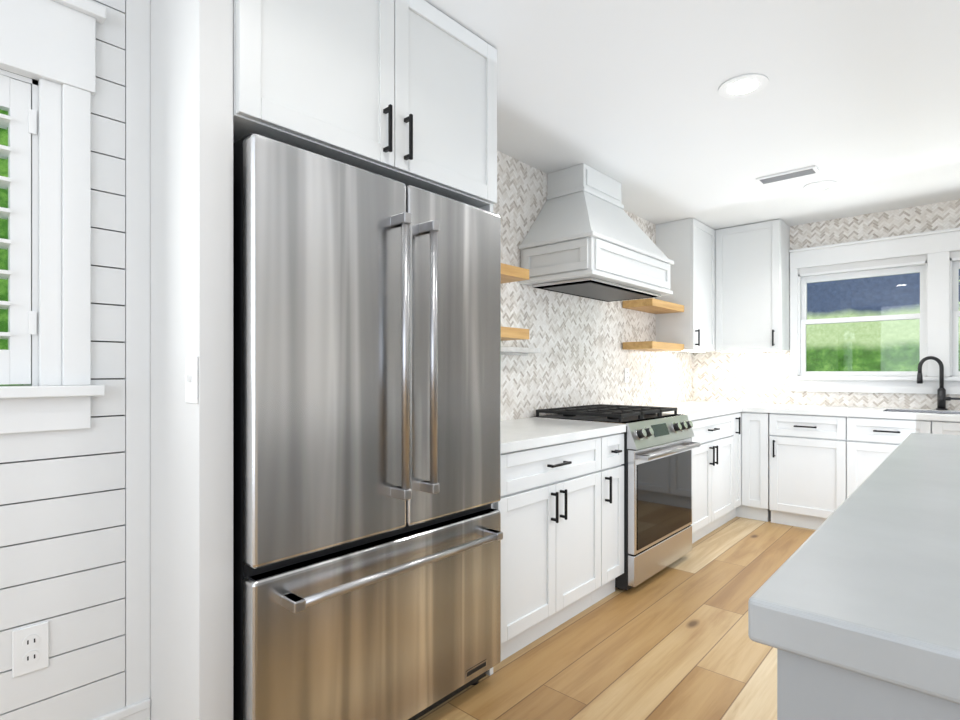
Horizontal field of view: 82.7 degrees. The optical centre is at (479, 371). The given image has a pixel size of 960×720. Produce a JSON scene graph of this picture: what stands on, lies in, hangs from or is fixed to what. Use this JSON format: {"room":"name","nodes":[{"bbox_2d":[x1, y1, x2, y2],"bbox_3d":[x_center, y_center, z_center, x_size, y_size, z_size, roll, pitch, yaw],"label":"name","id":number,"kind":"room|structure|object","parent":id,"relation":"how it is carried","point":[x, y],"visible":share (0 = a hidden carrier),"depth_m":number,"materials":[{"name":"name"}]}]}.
{"room":"kitchen","nodes":[
{"label":"kitchen","id":0,"kind":"room"},
{"bbox_2d":[0,0,149,719],"bbox_3d":[-2.047,-0.040,0.451,0.142,2.450,3.130,0,0,42],"label":"wall","id":1,"kind":"structure","parent":0,"point":[75,568],"depth_m":1.48,"materials":[{"name":"paint"}]},
{"bbox_2d":[12,622,48,677],"bbox_3d":[-1.125,0.695,1.365,0.008,0.116,0.072,0,0,42],"label":"outlet","id":2,"kind":"object","parent":1,"relation":"attached to","point":[30,649],"visible":1,"depth_m":1.36,"materials":[{"name":"plastic"}]},
{"bbox_2d":[0,0,105,433],"bbox_3d":[-1.452,-0.412,1.079,0.185,1.125,1.170,0,0,42],"label":"window","id":3,"kind":"structure","parent":1,"relation":"in","point":[49,46],"depth_m":1.39,"materials":[{"name":"paint"}]},
{"bbox_2d":[94,698,150,719],"bbox_3d":[-1.999,1.060,0.407,0.032,0.250,3.129,0,0,42],"label":"baseboard","id":4,"kind":"structure","parent":1,"relation":"attached to","point":[140,710],"depth_m":1.53,"materials":[{"name":"paint"}]},
{"bbox_2d":[150,0,232,719],"bbox_3d":[-0.886,-0.040,1.566,0.616,2.450,0.082,0,0,42],"label":"wall","id":5,"kind":"structure","parent":0,"point":[191,315],"depth_m":1.38,"materials":[{"name":"paint"}]},
{"bbox_2d":[185,356,197,403],"bbox_3d":[-0.720,0.020,1.350,0.072,0.116,0.016,0,0,42],"label":"light switch","id":6,"kind":"object","parent":5,"relation":"attached to","point":[191,379],"visible":1,"depth_m":1.34,"materials":[{"name":"plastic"}]},
{"bbox_2d":[416,516,815,719],"bbox_3d":[1.169,1.225,0.915,5.100,0.080,8.124,0,0,42],"label":"floor","id":7,"kind":"structure","parent":0,"point":[673,641],"depth_m":2.28,"materials":[{"name":"brown wood"}]},
{"bbox_2d":[233,0,496,675],"bbox_3d":[-0.493,-0.039,1.954,0.670,2.448,1.016,0,0,42],"label":"tall cabinet","id":8,"kind":"object","parent":7,"relation":"on","point":[404,92],"visible":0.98,"depth_m":1.70,"materials":[{"name":"paint"}]},
{"bbox_2d":[233,133,502,719],"bbox_3d":[-0.463,0.286,1.917,0.735,1.797,0.970,0,0,42],"label":"fridge","id":9,"kind":"object","parent":7,"relation":"on","point":[367,535],"visible":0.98,"depth_m":1.59,"materials":[{"name":"metal"}]},
{"bbox_2d":[493,437,600,661],"bbox_3d":[0.122,0.752,2.626,0.655,0.865,0.805,0,0,42],"label":"base cabinet","id":10,"kind":"object","parent":7,"relation":"on","point":[548,505],"visible":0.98,"depth_m":2.39,"materials":[{"name":"paint"}]},
{"bbox_2d":[501,418,625,453],"bbox_3d":[0.190,0.300,2.729,0.642,0.040,1.050,0,0,42],"label":"countertop","id":11,"kind":"structure","parent":10,"relation":"on","point":[522,434],"depth_m":2.61,"materials":[{"name":"white stone"}]},
{"bbox_2d":[592,433,623,604],"bbox_3d":[0.473,0.752,3.016,0.655,0.865,0.244,0,0,42],"label":"base cabinet","id":12,"kind":"object","parent":7,"relation":"on","point":[612,508],"visible":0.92,"depth_m":2.82,"materials":[{"name":"paint"}]},
{"bbox_2d":[530,404,700,589],"bbox_3d":[0.856,0.708,3.387,0.747,0.955,0.814,0,0,42],"label":"range","id":13,"kind":"object","parent":7,"relation":"on","point":[659,445],"visible":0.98,"depth_m":3.11,"materials":[{"name":"metal"}]},
{"bbox_2d":[691,414,732,542],"bbox_3d":[1.432,0.752,4.081,0.655,0.865,0.983,0,0,42],"label":"base cabinet","id":14,"kind":"object","parent":7,"relation":"on","point":[712,480],"visible":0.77,"depth_m":3.89,"materials":[{"name":"paint"}]},
{"bbox_2d":[726,412,770,522],"bbox_3d":[2.093,0.752,4.694,0.816,0.865,0.810,0,0,42],"label":"base cabinet","id":15,"kind":"object","parent":7,"relation":"on","point":[754,513],"depth_m":4.34,"materials":[{"name":"paint"}]},
{"bbox_2d":[648,403,744,420],"bbox_3d":[1.478,0.300,4.146,0.660,0.040,1.140,0,0,42],"label":"countertop","id":16,"kind":"structure","parent":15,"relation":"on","point":[694,410],"depth_m":4.16,"materials":[{"name":"white stone"}]},
{"bbox_2d":[677,401,959,421],"bbox_3d":[3.160,0.300,3.868,3.532,0.040,0.655,0,0,42],"label":"countertop","id":17,"kind":"structure","parent":15,"relation":"on","point":[847,411],"depth_m":4.07,"materials":[{"name":"white stone"}]},
{"bbox_2d":[885,409,959,413],"bbox_3d":[3.268,0.301,3.785,0.736,0.035,0.396,0,0,42],"label":"sink","id":18,"kind":"object","parent":17,"relation":"in","point":[922,411],"visible":0.24,"depth_m":4.04,"materials":[{"name":"silver metal"}]},
{"bbox_2d":[917,356,959,409],"bbox_3d":[3.361,0.081,3.981,0.264,0.398,0.142,0,0,42],"label":"faucet","id":19,"kind":"object","parent":17,"relation":"on","point":[942,398],"visible":1,"depth_m":4.00,"materials":[{"name":"black metal"}]},
{"bbox_2d":[769,413,846,529],"bbox_3d":[2.640,0.752,4.306,0.506,0.865,0.655,0,0,42],"label":"base cabinet","id":20,"kind":"object","parent":7,"relation":"on","point":[808,471],"visible":0.83,"depth_m":4.09,"materials":[{"name":"paint"}]},
{"bbox_2d":[777,649,959,719],"bbox_3d":[1.567,0.757,1.194,1.080,0.855,2.409,0,0,42],"label":"kitchen island","id":21,"kind":"object","parent":7,"relation":"on","point":[809,689],"visible":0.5,"depth_m":0.62,"materials":[{"name":"paint"}]},
{"bbox_2d":[748,433,959,703],"bbox_3d":[1.572,0.303,1.199,1.140,0.054,2.455,0,0,42],"label":"island countertop","id":22,"kind":"structure","parent":21,"relation":"on","point":[864,579],"depth_m":0.71,"materials":[{"name":"stone"}]},
{"bbox_2d":[847,417,931,497],"bbox_3d":[3.004,0.752,3.978,0.471,0.865,0.655,0,0,42],"label":"base cabinet","id":23,"kind":"object","parent":7,"relation":"on","point":[873,444],"visible":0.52,"depth_m":3.83,"materials":[{"name":"paint"}]},
{"bbox_2d":[932,421,959,434],"bbox_3d":[3.514,0.752,3.519,0.899,0.865,0.655,0,0,42],"label":"base cabinet","id":24,"kind":"object","parent":7,"relation":"on","point":[946,427],"visible":0.21,"depth_m":3.56,"materials":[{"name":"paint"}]},
{"bbox_2d":[425,0,959,229],"bbox_3d":[1.169,-1.315,0.915,5.100,0.100,8.124,0,0,42],"label":"ceiling","id":25,"kind":"structure","parent":0,"point":[858,101],"depth_m":2.54,"materials":[{"name":"paint"}]},
{"bbox_2d":[718,73,768,97],"bbox_3d":[1.162,-1.261,2.408,0.200,0.008,0.200,0,0,42],"label":"recessed light","id":26,"kind":"object","parent":25,"relation":"in","point":[744,85],"visible":1,"depth_m":2.40,"materials":[{"name":"white plastic"}]},
{"bbox_2d":[756,166,819,184],"bbox_3d":[1.967,-1.257,3.490,0.340,0.016,0.120,0,0,42],"label":"ceiling vent","id":27,"kind":"object","parent":25,"relation":"in","point":[789,174],"visible":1,"depth_m":3.46,"materials":[{"name":"metal"}]},
{"bbox_2d":[803,180,837,190],"bbox_3d":[2.306,-1.261,3.697,0.200,0.008,0.200,0,0,42],"label":"recessed light","id":28,"kind":"object","parent":25,"relation":"in","point":[820,185],"visible":1,"depth_m":3.68,"materials":[{"name":"white plastic"}]},
{"bbox_2d":[798,251,959,376],"bbox_3d":[3.837,-0.040,3.804,5.200,2.450,0.140,0,0,42],"label":"wall","id":29,"kind":"structure","parent":0,"point":[900,260],"depth_m":4.35,"materials":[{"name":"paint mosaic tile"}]},
{"bbox_2d":[715,219,789,351],"bbox_3d":[2.368,-0.720,4.776,0.536,1.086,0.365,0,0,42],"label":"upper cabinet","id":30,"kind":"object","parent":29,"relation":"attached to","point":[752,287],"visible":0.92,"depth_m":4.65,"materials":[{"name":"paint"}]},
{"bbox_2d":[693,199,959,409],"bbox_3d":[3.857,-0.482,3.687,4.814,1.565,0.006,0,0,42],"label":"tile","id":31,"kind":"structure","parent":29,"relation":"attached to","point":[718,376],"depth_m":4.61,"materials":[{"name":"white tile"}]},
{"bbox_2d":[789,227,959,394],"bbox_3d":[3.469,-0.443,4.070,2.033,1.215,0.165,0,0,42],"label":"window","id":32,"kind":"structure","parent":29,"relation":"in","point":[799,321],"depth_m":4.29,"materials":[{"name":"paint"}]},
{"bbox_2d":[950,257,959,376],"bbox_3d":[3.856,-0.427,3.745,0.962,0.925,0.130,0,0,42],"label":"window","id":33,"kind":"structure","parent":29,"relation":"in","point":[954,315],"depth_m":4.04,"materials":[{"name":"paint"}]},
{"bbox_3d":[0.451,-0.040,3.600,0.120,2.450,4.894,0,0,42],"label":"wall","id":34,"kind":"structure","parent":0,"visible":0},
{"bbox_2d":[501,263,528,283],"bbox_3d":[-0.066,-0.522,2.740,0.247,0.055,0.715,0,0,42],"label":"shelf","id":35,"kind":"object","parent":34,"relation":"attached to","point":[510,273],"visible":0.1,"depth_m":2.85,"materials":[{"name":"brown wood"}]},
{"bbox_2d":[501,326,528,340],"bbox_3d":[-0.066,-0.203,2.740,0.247,0.055,0.715,0,0,42],"label":"shelf","id":36,"kind":"object","parent":34,"relation":"attached to","point":[509,333],"visible":0.21,"depth_m":2.84,"materials":[{"name":"brown wood"}]},
{"bbox_2d":[493,150,692,420],"bbox_3d":[0.832,-0.482,3.929,0.006,1.565,3.694,0,0,42],"label":"tile","id":37,"kind":"structure","parent":34,"relation":"attached to","point":[582,357],"depth_m":3.62,"materials":[{"name":"white tile"}]},
{"bbox_2d":[501,346,539,354],"bbox_3d":[-0.019,-0.120,2.893,0.112,0.040,1.005,0,0,42],"label":"shelf ledge","id":38,"kind":"object","parent":37,"relation":"attached to","point":[505,350],"visible":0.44,"depth_m":3.12,"materials":[{"name":"stone"}]},
{"bbox_2d":[625,368,628,382],"bbox_3d":[1.154,0.025,4.276,0.008,0.116,0.072,0,0,42],"label":"outlet","id":39,"kind":"object","parent":37,"relation":"attached to","point":[626,375],"visible":1,"depth_m":4.27,"materials":[{"name":"plastic"}]},
{"bbox_2d":[519,163,673,301],"bbox_3d":[0.778,-0.884,3.485,0.505,0.757,1.080,0,0,42],"label":"range hood","id":40,"kind":"object","parent":34,"relation":"attached to","point":[586,236],"visible":0.9,"depth_m":3.26,"materials":[{"name":"paint"}]},
{"bbox_2d":[623,298,683,313],"bbox_3d":[1.393,-0.522,4.361,0.247,0.055,0.606,0,0,42],"label":"shelf","id":41,"kind":"object","parent":34,"relation":"attached to","point":[653,305],"visible":1,"depth_m":4.21,"materials":[{"name":"brown wood"}]},
{"bbox_2d":[623,341,683,351],"bbox_3d":[1.393,-0.203,4.361,0.247,0.055,0.606,0,0,42],"label":"shelf","id":42,"kind":"object","parent":34,"relation":"attached to","point":[655,346],"visible":1,"depth_m":4.19,"materials":[{"name":"brown wood"}]},
{"bbox_2d":[656,218,716,352],"bbox_3d":[1.919,-0.720,4.863,0.355,1.086,0.836,0,0,42],"label":"upper cabinet","id":43,"kind":"object","parent":34,"relation":"attached to","point":[687,246],"visible":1,"depth_m":4.57,"materials":[{"name":"paint"}]},
{"label":"outside","id":44,"kind":"structure","parent":0,"visible":0},
{"bbox_2d":[0,109,23,384],"bbox_3d":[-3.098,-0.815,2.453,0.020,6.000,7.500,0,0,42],"label":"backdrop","id":45,"kind":"structure","parent":44,"point":[3,204],"depth_m":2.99,"materials":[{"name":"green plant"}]},
{"bbox_2d":[806,269,959,375],"bbox_3d":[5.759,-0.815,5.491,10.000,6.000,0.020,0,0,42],"label":"window glass","id":46,"kind":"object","parent":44,"point":[882,346],"depth_m":6.51,"materials":[{"name":"green"}]}
]}

